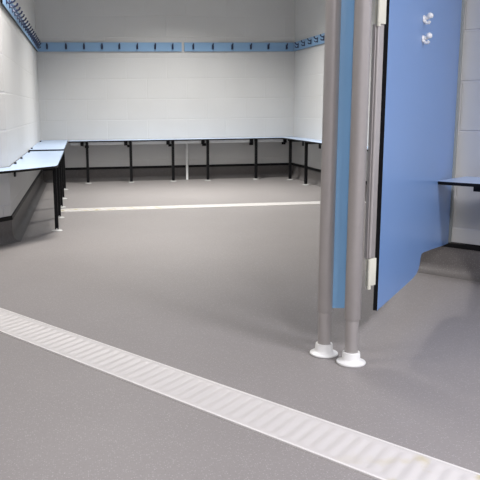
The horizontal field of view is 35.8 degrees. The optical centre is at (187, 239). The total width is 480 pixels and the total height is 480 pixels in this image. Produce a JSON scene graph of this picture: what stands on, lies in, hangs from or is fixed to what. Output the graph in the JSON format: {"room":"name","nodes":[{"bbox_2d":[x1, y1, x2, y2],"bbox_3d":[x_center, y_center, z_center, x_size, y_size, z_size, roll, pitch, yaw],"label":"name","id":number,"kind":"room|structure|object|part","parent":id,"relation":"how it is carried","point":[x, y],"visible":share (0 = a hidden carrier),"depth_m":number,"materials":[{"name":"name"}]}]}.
{"room":"changing room","nodes":[
{"label":"changing room","id":0,"kind":"room"},
{"bbox_2d":[0,19,10,217],"bbox_3d":[-2.036,-0.972,2.884,0.120,2.550,3.562,5,12,29],"label":"wall","id":1,"kind":"structure","parent":0,"point":[5,208],"depth_m":4.48,"materials":[{"name":"white tile"}]},
{"bbox_2d":[0,216,12,221],"bbox_3d":[-1.956,0.140,3.069,0.009,0.026,3.524,5,12,29],"label":"trim","id":2,"kind":"structure","parent":1,"relation":"attached to","point":[7,218],"depth_m":4.53,"materials":[{"name":"black"}]},
{"bbox_2d":[0,220,19,245],"bbox_3d":[-1.932,0.218,3.079,0.054,0.137,3.540,5,12,29],"label":"baseboard","id":3,"kind":"structure","parent":1,"relation":"attached to","point":[6,233],"depth_m":4.54,"materials":[{"name":"plastic"}]},
{"bbox_2d":[0,0,40,214],"bbox_3d":[-1.441,-1.581,6.272,0.120,2.550,3.900,-2,10,-8],"label":"wall","id":4,"kind":"structure","parent":0,"point":[20,72],"depth_m":5.55,"materials":[{"name":"white tile"}]},
{"bbox_2d":[0,0,40,51],"bbox_3d":[-1.344,-1.769,6.191,0.060,0.097,3.740,-2,10,-8],"label":"coat rack","id":5,"kind":"object","parent":4,"relation":"attached to","point":[8,5],"visible":1,"depth_m":5.56,"materials":[{"name":"blue laminate"}]},
{"bbox_2d":[11,170,42,217],"bbox_3d":[-1.356,-0.463,6.418,0.009,0.026,3.783,-2,10,-8],"label":"trim","id":6,"kind":"structure","parent":4,"relation":"attached to","point":[14,213],"depth_m":5.65,"materials":[{"name":"black"}]},
{"bbox_2d":[12,172,46,240],"bbox_3d":[-1.331,-0.385,6.428,0.054,0.137,3.798,-2,10,-8],"label":"baseboard","id":7,"kind":"structure","parent":4,"relation":"attached to","point":[20,222],"depth_m":5.68,"materials":[{"name":"plastic"}]},
{"bbox_2d":[34,0,294,167],"bbox_3d":[-0.220,-1.960,8.321,3.128,2.550,0.120,-2,10,-8],"label":"wall","id":8,"kind":"structure","parent":0,"point":[83,95],"depth_m":8.29,"materials":[{"name":"white tile"}]},
{"bbox_2d":[38,42,181,51],"bbox_3d":[-0.844,-2.115,8.108,1.570,0.097,0.060,-2,10,-8],"label":"coat rack","id":9,"kind":"object","parent":8,"relation":"attached to","point":[45,46],"visible":1,"depth_m":8.12,"materials":[{"name":"blue laminate"}]},
{"bbox_2d":[42,165,292,182],"bbox_3d":[-0.194,-0.757,8.447,2.888,0.137,0.054,-2,10,-8],"label":"baseboard","id":10,"kind":"structure","parent":8,"relation":"attached to","point":[141,174],"depth_m":8.46,"materials":[{"name":"plastic"}]},
{"bbox_2d":[43,163,292,170],"bbox_3d":[-0.198,-0.838,8.456,2.888,0.026,0.009,-2,10,-8],"label":"trim","id":11,"kind":"structure","parent":8,"relation":"attached to","point":[259,164],"depth_m":8.46,"materials":[{"name":"black"}]},
{"bbox_2d":[184,42,293,51],"bbox_3d":[0.583,-2.167,8.306,1.257,0.097,0.060,-2,10,-8],"label":"coat rack","id":12,"kind":"object","parent":8,"relation":"attached to","point":[188,46],"visible":1,"depth_m":8.32,"materials":[{"name":"blue laminate"}]},
{"bbox_2d":[0,177,479,479],"bbox_3d":[0.130,0.424,2.463,6.343,0.100,12.460,-2,10,-8],"label":"floor","id":13,"kind":"structure","parent":0,"point":[227,296],"depth_m":2.59,"materials":[{"name":"plastic"}]},
{"bbox_2d":[0,151,65,231],"bbox_3d":[-1.095,-0.295,4.953,0.595,0.471,2.722,0,10,3],"label":"bench","id":14,"kind":"object","parent":13,"relation":"on","point":[32,160],"visible":1,"depth_m":4.96,"materials":[{"name":"blue laminate"}]},
{"bbox_3d":[-0.882,-0.286,4.930,0.024,0.433,0.024,-2,10,-8],"label":"leg","id":15,"kind":"part","parent":14,"relation":"part of","materials":[{"name":"black metal"}]},
{"bbox_3d":[-0.968,-0.391,5.524,0.024,0.433,0.024,-2,10,-8],"label":"leg","id":16,"kind":"part","parent":14,"relation":"part of","materials":[{"name":"black metal"}]},
{"bbox_3d":[-1.053,-0.494,6.109,0.024,0.433,0.024,-2,10,-8],"label":"leg","id":17,"kind":"part","parent":14,"relation":"part of","materials":[{"name":"black metal"}]},
{"bbox_2d":[28,140,68,198],"bbox_3d":[-1.336,-0.711,7.274,0.300,0.482,2.026,-2,10,-8],"label":"bench","id":18,"kind":"object","parent":13,"relation":"on","point":[43,145],"visible":0.8,"depth_m":6.92,"materials":[{"name":"blue laminate"}]},
{"bbox_3d":[-1.139,-0.604,6.703,0.024,0.444,0.024,-2,10,-8],"label":"leg","id":19,"kind":"part","parent":18,"relation":"part of","materials":[{"name":"black metal"}]},
{"bbox_3d":[-1.248,-0.736,7.454,0.024,0.444,0.024,-2,10,-8],"label":"leg","id":20,"kind":"part","parent":18,"relation":"part of","materials":[{"name":"black metal"}]},
{"bbox_2d":[68,137,297,183],"bbox_3d":[-0.029,-0.902,8.320,2.574,0.464,0.297,-2,10,-8],"label":"bench","id":21,"kind":"object","parent":13,"relation":"on","point":[204,141],"visible":0.97,"depth_m":8.20,"materials":[{"name":"blue laminate"}]},
{"bbox_3d":[-1.094,-0.844,8.068,0.029,0.437,0.029,-2,10,-8],"label":"leg","id":22,"kind":"part","parent":21,"relation":"part of","materials":[{"name":"black metal"}]},
{"bbox_3d":[-0.626,-0.861,8.133,0.029,0.437,0.029,-2,10,-8],"label":"leg","id":23,"kind":"part","parent":21,"relation":"part of","materials":[{"name":"black metal"}]},
{"bbox_3d":[-0.164,-0.877,8.197,0.029,0.437,0.029,-2,10,-8],"label":"leg","id":24,"kind":"part","parent":21,"relation":"part of","materials":[{"name":"black metal"}]},
{"bbox_3d":[-0.058,-1.087,8.213,2.460,0.034,0.027,-2,10,-8],"label":"cross rail","id":25,"kind":"part","parent":21,"relation":"part of","materials":[{"name":"white paint"}]},
{"bbox_3d":[0.222,-0.891,8.250,0.029,0.437,0.029,-2,10,-8],"label":"leg","id":26,"kind":"part","parent":21,"relation":"part of","materials":[{"name":"black metal"}]},
{"bbox_3d":[0.766,-0.911,8.326,0.029,0.437,0.029,-2,10,-8],"label":"leg","id":27,"kind":"part","parent":21,"relation":"part of","materials":[{"name":"black metal"}]},
{"bbox_2d":[186,144,187,179],"bbox_3d":[-0.011,-0.892,8.396,0.028,0.418,0.028,-2,10,-8],"label":"pipe","id":28,"kind":"object","parent":13,"relation":"on","point":[186,144],"visible":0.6,"depth_m":8.38,"materials":[{"name":"white paint"}]},
{"bbox_2d":[61,201,365,211],"bbox_3d":[0.230,-0.278,6.129,2.591,0.015,0.172,-2,10,-8],"label":"channel","id":29,"kind":"object","parent":13,"relation":"in","point":[308,202],"visible":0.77,"depth_m":6.09,"materials":[{"name":"white"}]},
{"bbox_2d":[0,308,479,479],"bbox_3d":[0.068,0.445,2.076,0.172,0.015,4.551,-10,14,-44],"label":"channel","id":30,"kind":"object","parent":13,"relation":"in","point":[365,454],"visible":1,"depth_m":1.98,"materials":[{"name":"white plastic"}]},
{"bbox_2d":[283,137,367,184],"bbox_3d":[1.349,-0.702,7.106,0.204,0.464,2.515,-2,10,-8],"label":"bench","id":31,"kind":"object","parent":13,"relation":"on","point":[307,141],"visible":0.45,"depth_m":7.68,"materials":[{"name":"black metal"}]},
{"bbox_3d":[1.138,-0.899,8.233,0.029,0.437,0.029,-2,10,-8],"label":"leg","id":32,"kind":"part","parent":31,"relation":"part of","materials":[{"name":"black metal"}]},
{"bbox_3d":[1.222,-0.798,7.658,0.029,0.437,0.029,-2,10,-8],"label":"leg","id":33,"kind":"part","parent":31,"relation":"part of","materials":[{"name":"black metal"}]},
{"bbox_2d":[310,0,464,367],"bbox_3d":[0.815,-0.731,2.769,0.228,2.051,1.466,5,12,29],"label":"cubicle partition","id":34,"kind":"object","parent":13,"relation":"on","point":[420,54],"depth_m":2.37,"materials":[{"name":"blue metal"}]},
{"bbox_3d":[0.440,-0.640,2.252,0.047,2.038,0.047,-2,10,-8],"label":"post","id":35,"kind":"part","parent":34,"relation":"part of","materials":[{"name":"grey metal"}]},
{"bbox_3d":[0.506,-0.688,2.242,0.091,1.842,0.013,0,10,2],"label":"filler panel","id":36,"kind":"part","parent":34,"relation":"part of","materials":[{"name":"blue laminate"}]},
{"bbox_3d":[0.510,-0.626,2.165,0.050,2.038,0.050,-2,10,-8],"label":"post","id":37,"kind":"part","parent":34,"relation":"part of","materials":[{"name":"grey metal"}]},
{"bbox_3d":[0.908,-0.792,2.781,0.014,1.870,1.275,5,11,28],"label":"panel","id":38,"kind":"part","parent":34,"relation":"part of","materials":[{"name":"blue laminate"}]},
{"bbox_2d":[438,176,479,191],"bbox_3d":[1.713,0.046,2.786,0.374,0.495,1.496,-10,14,-44],"label":"bench","id":39,"kind":"object","parent":13,"relation":"on","point":[467,181],"visible":0.95,"depth_m":3.11,"materials":[{"name":"blue laminate"}]},
{"bbox_2d":[293,0,383,180],"bbox_3d":[1.556,-1.665,6.546,0.120,2.550,4.184,-2,10,-8],"label":"wall","id":40,"kind":"structure","parent":0,"point":[309,14],"depth_m":7.92,"materials":[{"name":"white tile"}]},
{"bbox_2d":[294,33,324,50],"bbox_3d":[1.343,-2.001,7.325,0.060,0.097,2.190,-2,10,-8],"label":"coat rack","id":41,"kind":"object","parent":40,"relation":"attached to","point":[316,40],"visible":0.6,"depth_m":7.77,"materials":[{"name":"blue laminate"}]},
{"bbox_2d":[293,163,366,183],"bbox_3d":[1.511,-0.545,6.698,0.009,0.026,4.020,-2,10,-8],"label":"trim","id":42,"kind":"structure","parent":40,"relation":"attached to","point":[294,164],"depth_m":8.00,"materials":[{"name":"black"}]},
{"bbox_2d":[292,165,377,200],"bbox_3d":[1.490,-0.467,6.709,0.054,0.137,4.020,-2,10,-8],"label":"baseboard","id":43,"kind":"structure","parent":40,"relation":"attached to","point":[314,177],"depth_m":8.00,"materials":[{"name":"plastic"}]},
{"bbox_2d":[451,0,479,244],"bbox_3d":[2.276,-0.932,2.378,0.120,2.550,3.240,-10,14,-44],"label":"wall","id":44,"kind":"structure","parent":0,"point":[466,208],"depth_m":3.39,"materials":[{"name":"white tile"}]},
{"bbox_2d":[417,246,479,281],"bbox_3d":[2.199,0.263,2.558,0.054,0.137,3.243,-10,14,-44],"label":"baseboard","id":45,"kind":"structure","parent":44,"relation":"attached to","point":[464,264],"depth_m":3.52,"materials":[{"name":"plastic"}]},
{"bbox_2d":[443,242,479,250],"bbox_3d":[2.227,0.185,2.547,0.009,0.026,3.207,-10,14,-44],"label":"trim","id":46,"kind":"structure","parent":44,"relation":"attached to","point":[450,244],"depth_m":3.48,"materials":[{"name":"black plastic"}]}
]}

